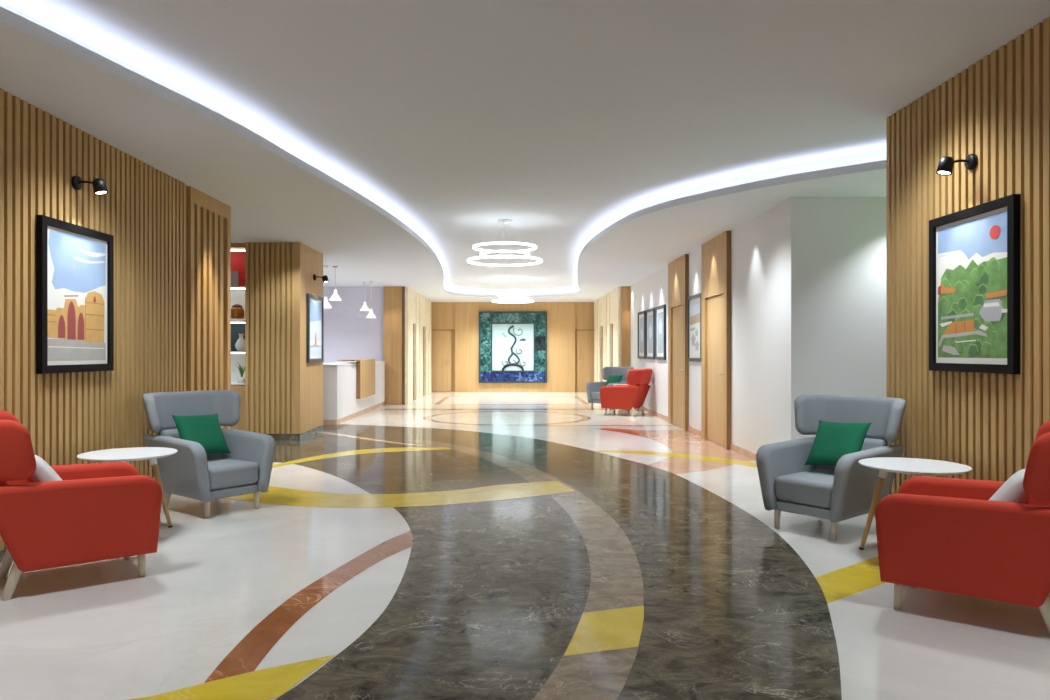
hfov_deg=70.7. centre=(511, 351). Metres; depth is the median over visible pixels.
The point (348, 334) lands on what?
wall
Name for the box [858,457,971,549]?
side table
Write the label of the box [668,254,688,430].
door
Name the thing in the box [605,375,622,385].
cushion
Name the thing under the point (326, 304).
pendant lamp
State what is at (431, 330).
door frame
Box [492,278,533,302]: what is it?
ring chandelier
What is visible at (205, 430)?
cushion
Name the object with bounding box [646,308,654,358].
framed picture
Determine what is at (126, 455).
side table
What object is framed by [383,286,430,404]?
wall
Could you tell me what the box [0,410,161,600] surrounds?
armchair
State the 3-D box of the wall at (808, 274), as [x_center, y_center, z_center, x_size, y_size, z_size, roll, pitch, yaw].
[4.460,-0.160,15.970,3.080,2.920,16.460,0,0,0]
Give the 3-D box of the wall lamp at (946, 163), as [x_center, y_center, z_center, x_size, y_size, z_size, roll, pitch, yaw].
[2.844,-1.203,4.750,0.231,0.134,0.100,0,0,0]
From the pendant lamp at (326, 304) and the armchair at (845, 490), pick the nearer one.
the armchair at (845, 490)
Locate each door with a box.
[432,331,450,391]
[576,331,593,391]
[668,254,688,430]
[701,231,730,449]
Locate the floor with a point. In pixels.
(437, 545)
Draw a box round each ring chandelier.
[467,219,542,265]
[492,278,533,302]
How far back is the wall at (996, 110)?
4.78 m
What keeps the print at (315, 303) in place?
attached to the framed picture at (314, 304)
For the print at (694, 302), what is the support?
attached to the framed picture at (693, 302)
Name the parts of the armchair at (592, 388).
armrest, armrest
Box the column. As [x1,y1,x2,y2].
[594,286,629,381]
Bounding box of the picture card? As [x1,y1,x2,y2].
[231,271,238,285]
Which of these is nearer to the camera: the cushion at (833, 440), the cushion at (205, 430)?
the cushion at (833, 440)
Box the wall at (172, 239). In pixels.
[0,88,230,562]
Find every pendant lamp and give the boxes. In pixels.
[323,266,331,307]
[329,266,340,300]
[360,282,369,310]
[366,281,375,317]
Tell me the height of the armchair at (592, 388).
0.962 m
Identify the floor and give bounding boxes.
[0,392,1049,699]
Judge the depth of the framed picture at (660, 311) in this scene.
14.45 m
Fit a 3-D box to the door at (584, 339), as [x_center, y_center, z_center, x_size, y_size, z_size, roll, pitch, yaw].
[2.390,0.295,24.099,0.580,1.990,0.117,0,0,0]
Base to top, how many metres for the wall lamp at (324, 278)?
0.134 m
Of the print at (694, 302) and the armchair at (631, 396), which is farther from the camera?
the armchair at (631, 396)
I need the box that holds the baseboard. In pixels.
[639,406,755,460]
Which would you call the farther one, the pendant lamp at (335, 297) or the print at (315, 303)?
the pendant lamp at (335, 297)
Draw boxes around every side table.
[77,447,177,527]
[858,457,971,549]
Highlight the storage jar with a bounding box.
[231,304,243,317]
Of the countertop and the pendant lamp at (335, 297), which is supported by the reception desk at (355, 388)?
the countertop
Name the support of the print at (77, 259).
attached to the framed picture at (75, 263)
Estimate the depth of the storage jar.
11.04 m
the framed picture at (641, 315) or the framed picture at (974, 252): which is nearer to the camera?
the framed picture at (974, 252)
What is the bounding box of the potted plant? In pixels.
[237,363,244,382]
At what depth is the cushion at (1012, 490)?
3.51 m
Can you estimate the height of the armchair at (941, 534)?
0.962 m
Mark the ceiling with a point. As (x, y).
(389, 140)
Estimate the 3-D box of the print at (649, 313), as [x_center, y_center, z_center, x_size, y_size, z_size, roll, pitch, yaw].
[2.908,-0.375,15.500,0.018,0.940,0.765,0,0,0]
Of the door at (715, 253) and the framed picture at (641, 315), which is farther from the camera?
the framed picture at (641, 315)
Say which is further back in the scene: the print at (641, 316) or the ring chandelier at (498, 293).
the ring chandelier at (498, 293)
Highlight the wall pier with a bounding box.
[245,242,322,439]
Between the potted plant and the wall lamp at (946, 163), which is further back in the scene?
the potted plant
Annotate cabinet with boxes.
[337,359,374,398]
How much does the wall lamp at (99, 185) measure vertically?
0.134 m
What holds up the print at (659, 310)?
attached to the framed picture at (660, 311)
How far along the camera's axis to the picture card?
11.13 m
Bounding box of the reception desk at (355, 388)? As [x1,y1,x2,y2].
[323,359,384,424]
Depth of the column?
19.71 m
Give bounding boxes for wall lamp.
[71,176,107,194]
[313,274,328,282]
[936,154,977,175]
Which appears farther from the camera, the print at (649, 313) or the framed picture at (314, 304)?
the print at (649, 313)
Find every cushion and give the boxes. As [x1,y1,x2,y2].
[29,455,61,482]
[172,413,230,453]
[207,456,258,489]
[591,392,599,399]
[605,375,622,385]
[775,469,834,508]
[805,420,871,465]
[989,468,1028,503]
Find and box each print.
[48,226,106,364]
[310,298,321,358]
[639,314,643,355]
[647,311,652,356]
[657,308,662,356]
[689,297,699,357]
[936,206,1006,364]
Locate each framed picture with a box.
[36,215,113,373]
[306,294,323,362]
[638,311,645,358]
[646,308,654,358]
[655,304,665,359]
[687,293,700,361]
[929,194,1019,373]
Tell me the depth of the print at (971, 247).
4.72 m
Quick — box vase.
[235,334,244,350]
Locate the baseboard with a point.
(735, 448)
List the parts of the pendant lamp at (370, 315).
lamp shade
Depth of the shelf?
11.03 m
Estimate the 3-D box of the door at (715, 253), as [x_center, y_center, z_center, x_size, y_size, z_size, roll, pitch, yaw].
[2.880,-0.158,10.517,0.077,2.916,1.326,0,0,0]
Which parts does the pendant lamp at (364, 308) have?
lamp shade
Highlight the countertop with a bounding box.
[323,361,384,365]
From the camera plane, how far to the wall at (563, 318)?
24.00 m
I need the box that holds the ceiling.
[0,0,1049,301]
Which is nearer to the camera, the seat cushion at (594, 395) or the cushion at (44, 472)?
the cushion at (44, 472)
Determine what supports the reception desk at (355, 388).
on the floor
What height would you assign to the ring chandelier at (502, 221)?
0.584 m
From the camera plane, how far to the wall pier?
10.93 m
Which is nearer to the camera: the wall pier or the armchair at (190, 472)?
the armchair at (190, 472)
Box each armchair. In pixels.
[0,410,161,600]
[142,390,274,517]
[586,367,633,408]
[600,369,652,416]
[756,394,905,539]
[875,420,1049,632]
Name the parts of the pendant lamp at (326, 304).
lamp shade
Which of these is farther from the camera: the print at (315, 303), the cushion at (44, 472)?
the print at (315, 303)
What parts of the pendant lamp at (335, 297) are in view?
lamp shade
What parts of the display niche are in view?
panel, panel, panel, panel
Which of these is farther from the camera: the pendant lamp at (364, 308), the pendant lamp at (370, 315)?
the pendant lamp at (364, 308)
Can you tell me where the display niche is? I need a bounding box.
[231,243,244,430]
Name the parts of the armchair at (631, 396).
armrest, armrest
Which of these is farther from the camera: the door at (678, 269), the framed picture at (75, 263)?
the door at (678, 269)
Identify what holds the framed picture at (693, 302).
attached to the wall at (808, 274)
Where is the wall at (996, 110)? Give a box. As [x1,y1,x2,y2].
[886,16,1049,494]
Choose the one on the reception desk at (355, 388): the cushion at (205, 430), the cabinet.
the cabinet
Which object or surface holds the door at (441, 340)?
in the wall at (563, 318)
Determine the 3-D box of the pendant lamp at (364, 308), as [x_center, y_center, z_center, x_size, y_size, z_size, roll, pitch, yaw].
[-3.420,-1.290,17.200,0.230,0.659,0.230,0,0,0]
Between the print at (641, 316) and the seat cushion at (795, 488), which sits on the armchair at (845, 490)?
the seat cushion at (795, 488)
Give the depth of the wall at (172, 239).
5.88 m
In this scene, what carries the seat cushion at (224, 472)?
on the armchair at (190, 472)
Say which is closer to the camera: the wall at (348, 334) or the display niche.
the display niche
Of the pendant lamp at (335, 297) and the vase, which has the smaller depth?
the vase
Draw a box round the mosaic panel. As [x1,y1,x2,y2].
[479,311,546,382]
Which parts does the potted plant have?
pot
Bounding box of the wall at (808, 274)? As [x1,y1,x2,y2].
[630,197,885,452]
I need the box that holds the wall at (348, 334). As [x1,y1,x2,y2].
[323,287,382,362]
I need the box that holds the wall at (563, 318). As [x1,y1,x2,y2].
[431,302,593,391]

